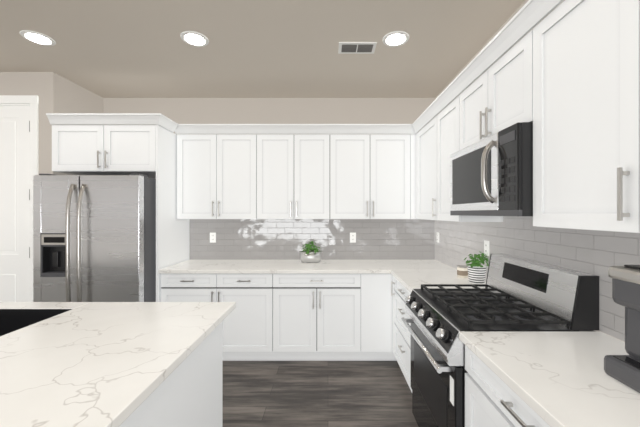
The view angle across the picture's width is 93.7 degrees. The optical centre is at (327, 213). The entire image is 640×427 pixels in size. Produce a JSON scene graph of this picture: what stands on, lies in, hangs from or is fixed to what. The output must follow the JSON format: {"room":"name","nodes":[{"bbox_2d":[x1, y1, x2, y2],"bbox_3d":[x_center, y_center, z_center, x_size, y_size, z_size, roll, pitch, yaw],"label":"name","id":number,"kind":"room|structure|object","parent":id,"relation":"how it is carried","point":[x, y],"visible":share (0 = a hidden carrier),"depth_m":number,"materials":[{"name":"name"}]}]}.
{"room":"kitchen","nodes":[
{"label":"kitchen","id":0,"kind":"room"},
{"bbox_2d":[0,72,42,173],"bbox_3d":[-4.610,0.050,2.920,3.780,2.800,0.120,0,0,0],"label":"wall","id":1,"kind":"structure","parent":0,"point":[21,83],"depth_m":2.86,"materials":[{"name":"grey paint"}]},
{"bbox_2d":[0,95,38,301],"bbox_3d":[-3.225,0.165,2.895,0.934,2.570,0.170,0,0,0],"label":"door","id":2,"kind":"structure","parent":1,"relation":"attached to","point":[19,141],"depth_m":2.86,"materials":[{"name":"white wood"}]},
{"bbox_2d":[43,72,102,174],"bbox_3d":[-2.670,0.050,3.180,0.100,2.800,0.640,0,0,0],"label":"wall","id":3,"kind":"structure","parent":0,"point":[61,94],"depth_m":2.93,"materials":[{"name":"grey paint"}]},
{"bbox_2d":[0,0,524,97],"bbox_3d":[-2.625,-1.400,0.450,7.950,0.100,6.300,0,0,0],"label":"ceiling","id":4,"kind":"structure","parent":0,"point":[143,49],"depth_m":2.41,"materials":[{"name":"beige paint"}]},
{"bbox_2d":[19,30,55,45],"bbox_3d":[-2.230,-1.346,2.310,0.204,0.008,0.204,0,0,0],"label":"recessed light","id":5,"kind":"object","parent":4,"relation":"in","point":[38,38],"visible":1,"depth_m":2.30,"materials":[{"name":"white plastic"}]},
{"bbox_2d":[180,31,208,46],"bbox_3d":[-1.030,-1.346,2.320,0.204,0.008,0.204,0,0,0],"label":"recessed light","id":6,"kind":"object","parent":4,"relation":"in","point":[193,38],"visible":1,"depth_m":2.30,"materials":[{"name":"white"}]},
{"bbox_2d":[338,42,376,53],"bbox_3d":[0.236,-1.344,2.440,0.300,0.012,0.160,0,0,0],"label":"ceiling vent","id":7,"kind":"object","parent":4,"relation":"in","point":[357,47],"visible":1,"depth_m":2.42,"materials":[{"name":"white metal"}]},
{"bbox_2d":[382,31,408,46],"bbox_3d":[0.524,-1.346,2.320,0.204,0.008,0.204,0,0,0],"label":"recessed light","id":8,"kind":"object","parent":4,"relation":"in","point":[395,38],"visible":1,"depth_m":2.30,"materials":[{"name":"white plastic"}]},
{"bbox_2d":[103,98,434,259],"bbox_3d":[-0.685,0.050,3.550,4.070,2.800,0.100,0,0,0],"label":"wall","id":9,"kind":"structure","parent":0,"point":[294,110],"depth_m":3.50,"materials":[{"name":"grey paint"}]},
{"bbox_2d":[175,132,258,218],"bbox_3d":[-1.176,-0.390,3.334,0.839,0.900,0.328,0,0,0],"label":"upper cabinet","id":10,"kind":"object","parent":9,"relation":"attached to","point":[218,175],"depth_m":3.18,"materials":[{"name":"white wood"}]},
{"bbox_2d":[259,132,330,218],"bbox_3d":[-0.368,-0.390,3.334,0.777,0.900,0.328,0,0,0],"label":"upper cabinet","id":11,"kind":"object","parent":9,"relation":"attached to","point":[295,167],"depth_m":3.18,"materials":[{"name":"white wood"}]},
{"bbox_2d":[190,219,434,258],"bbox_3d":[-0.185,0.287,3.495,2.850,0.495,0.010,0,0,0],"label":"tile","id":12,"kind":"structure","parent":9,"relation":"attached to","point":[290,238],"depth_m":3.49,"materials":[{"name":"grey tile"}]},
{"bbox_2d":[210,233,215,242],"bbox_3d":[-1.337,0.280,3.486,0.070,0.116,0.008,0,0,0],"label":"wall outlet","id":13,"kind":"object","parent":12,"relation":"attached to","point":[212,235],"depth_m":3.48,"materials":[{"name":"white plastic"}]},
{"bbox_2d":[350,233,355,242],"bbox_3d":[0.289,0.280,3.486,0.070,0.116,0.008,0,0,0],"label":"wall outlet","id":14,"kind":"object","parent":12,"relation":"attached to","point":[352,240],"depth_m":3.48,"materials":[{"name":"white plastic"}]},
{"bbox_2d":[331,132,410,218],"bbox_3d":[0.444,-0.390,3.334,0.849,0.900,0.328,0,0,0],"label":"upper cabinet","id":15,"kind":"object","parent":9,"relation":"attached to","point":[371,171],"depth_m":3.18,"materials":[{"name":"white wood"}]},
{"bbox_2d":[223,361,417,426],"bbox_3d":[-2.625,1.500,0.450,7.950,0.100,6.300,0,0,0],"label":"floor","id":16,"kind":"structure","parent":0,"point":[317,393],"depth_m":2.40,"materials":[{"name":"brown wood"}]},
{"bbox_2d":[33,174,155,301],"bbox_3d":[-2.112,0.548,3.003,0.925,1.803,0.914,0,0,0],"label":"fridge","id":17,"kind":"object","parent":16,"relation":"on","point":[94,238],"visible":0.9,"depth_m":2.62,"materials":[{"name":"grey metal"}]},
{"bbox_2d":[46,113,189,301],"bbox_3d":[-2.087,0.260,3.142,1.063,2.380,0.713,0,0,0],"label":"cabinet","id":18,"kind":"object","parent":16,"relation":"on","point":[112,143],"visible":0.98,"depth_m":2.85,"materials":[{"name":"white wood"}]},
{"bbox_2d":[120,318,224,426],"bbox_3d":[-2.436,1.010,1.125,3.629,0.880,1.311,0,0,0],"label":"kitchen island","id":19,"kind":"object","parent":16,"relation":"on","point":[193,396],"depth_m":1.39,"materials":[{"name":"wood"}]},
{"bbox_2d":[0,302,235,426],"bbox_3d":[-2.428,0.552,1.133,3.743,0.036,1.366,0,0,0],"label":"island countertop","id":20,"kind":"structure","parent":19,"relation":"on","point":[87,364],"depth_m":1.13,"materials":[{"name":"white stone"}]},
{"bbox_2d":[0,310,59,333],"bbox_3d":[-1.815,0.675,1.480,0.795,0.274,0.444,0,0,0],"label":"sink","id":21,"kind":"object","parent":20,"relation":"in","point":[9,319],"depth_m":1.69,"materials":[{"name":"black metal"}]},
{"bbox_2d":[161,274,411,391],"bbox_3d":[-0.180,1.011,2.812,2.856,0.878,1.371,0,0,0],"label":"base cabinet","id":22,"kind":"object","parent":16,"relation":"on","point":[313,317],"depth_m":2.87,"materials":[{"name":"white wood"}]},
{"bbox_2d":[158,260,452,273],"bbox_3d":[-0.185,0.552,3.164,2.846,0.035,0.648,0,0,0],"label":"countertop","id":23,"kind":"structure","parent":22,"relation":"on","point":[189,266],"depth_m":3.03,"materials":[{"name":"stone"}]},
{"bbox_2d":[299,241,321,262],"bbox_3d":[-0.190,0.420,3.302,0.251,0.230,0.214,0,0,0],"label":"potted plant","id":24,"kind":"object","parent":23,"relation":"on","point":[313,255],"visible":1,"depth_m":3.25,"materials":[{"name":"white"}]},
{"bbox_2d":[390,268,485,292],"bbox_3d":[0.916,0.552,2.473,0.645,0.035,0.693,0,0,0],"label":"countertop","id":25,"kind":"structure","parent":22,"relation":"on","point":[410,278],"depth_m":2.51,"materials":[{"name":"stone"}]},
{"bbox_2d":[457,265,467,277],"bbox_3d":[1.130,0.487,2.520,0.088,0.095,0.088,0,0,0],"label":"candle jar","id":26,"kind":"object","parent":25,"relation":"on","point":[462,271],"visible":0.92,"depth_m":2.49,"materials":[{"name":"beige ceramic"}]},
{"bbox_2d":[464,251,488,283],"bbox_3d":[1.162,0.415,2.334,0.201,0.240,0.176,0,0,0],"label":"plant","id":27,"kind":"object","parent":25,"relation":"on","point":[476,271],"visible":1,"depth_m":2.29,"materials":[{"name":"green plant"}]},
{"bbox_2d":[401,254,598,426],"bbox_3d":[0.873,0.868,1.745,0.727,1.165,0.756,0,0,0],"label":"range","id":28,"kind":"object","parent":16,"relation":"on","point":[516,294],"visible":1,"depth_m":1.57,"materials":[{"name":"black metal"}]},
{"bbox_2d":[465,345,549,426],"bbox_3d":[0.934,1.011,0.953,0.628,0.878,0.820,0,0,0],"label":"base cabinet","id":29,"kind":"object","parent":16,"relation":"on","point":[489,402],"depth_m":1.15,"materials":[{"name":"white wood"}]},
{"bbox_2d":[459,332,639,426],"bbox_3d":[0.916,0.552,0.082,0.645,0.035,2.563,0,0,0],"label":"countertop","id":30,"kind":"structure","parent":29,"relation":"on","point":[557,379],"depth_m":1.00,"materials":[{"name":"stone"}]},
{"bbox_2d":[604,265,639,392],"bbox_3d":[1.070,0.350,0.886,0.310,0.369,0.238,0,0,0],"label":"coffee maker","id":31,"kind":"object","parent":30,"relation":"on","point":[624,369],"visible":1,"depth_m":0.95,"materials":[{"name":"grey plastic"}]},
{"bbox_2d":[435,0,624,341],"bbox_3d":[1.300,0.050,0.450,0.100,2.800,6.100,0,0,0],"label":"wall","id":32,"kind":"structure","parent":0,"point":[502,26],"depth_m":2.25,"materials":[{"name":"grey paint"}]},
{"bbox_2d":[415,96,454,220],"bbox_3d":[1.089,-0.390,2.619,0.318,0.900,0.983,0,0,0],"label":"upper cabinet","id":33,"kind":"object","parent":32,"relation":"attached to","point":[435,142],"depth_m":2.60,"materials":[{"name":"white wood"}]},
{"bbox_2d":[455,28,526,221],"bbox_3d":[1.089,-0.390,1.745,0.318,0.900,0.764,0,0,0],"label":"upper cabinet","id":34,"kind":"object","parent":32,"relation":"attached to","point":[496,101],"depth_m":1.69,"materials":[{"name":"white wood"}]},
{"bbox_2d":[450,122,532,215],"bbox_3d":[1.023,-0.202,1.745,0.449,0.429,0.756,0,0,0],"label":"microwave","id":35,"kind":"object","parent":34,"relation":"attached to","point":[491,175],"visible":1,"depth_m":1.54,"materials":[{"name":"black metal"}]},
{"bbox_2d":[435,216,639,340],"bbox_3d":[1.245,0.258,1.145,0.010,0.555,4.690,0,0,0],"label":"tile","id":36,"kind":"structure","parent":32,"relation":"attached to","point":[597,253],"depth_m":1.64,"materials":[{"name":"grey tile"}]},
{"bbox_2d":[436,232,438,242],"bbox_3d":[1.236,0.270,3.380,0.008,0.116,0.070,0,0,0],"label":"wall outlet","id":37,"kind":"object","parent":36,"relation":"attached to","point":[437,233],"depth_m":3.38,"materials":[{"name":"white plastic"}]},
{"bbox_2d":[484,240,488,255],"bbox_3d":[1.236,0.270,2.340,0.008,0.116,0.070,0,0,0],"label":"wall outlet","id":38,"kind":"object","parent":36,"relation":"attached to","point":[486,243],"depth_m":2.33,"materials":[{"name":"white plastic"}]},
{"bbox_2d":[527,0,639,232],"bbox_3d":[1.089,-0.390,0.894,0.318,0.900,0.938,0,0,0],"label":"upper cabinet","id":39,"kind":"object","parent":32,"relation":"attached to","point":[564,77],"depth_m":1.09,"materials":[{"name":"white wood"}]}
]}

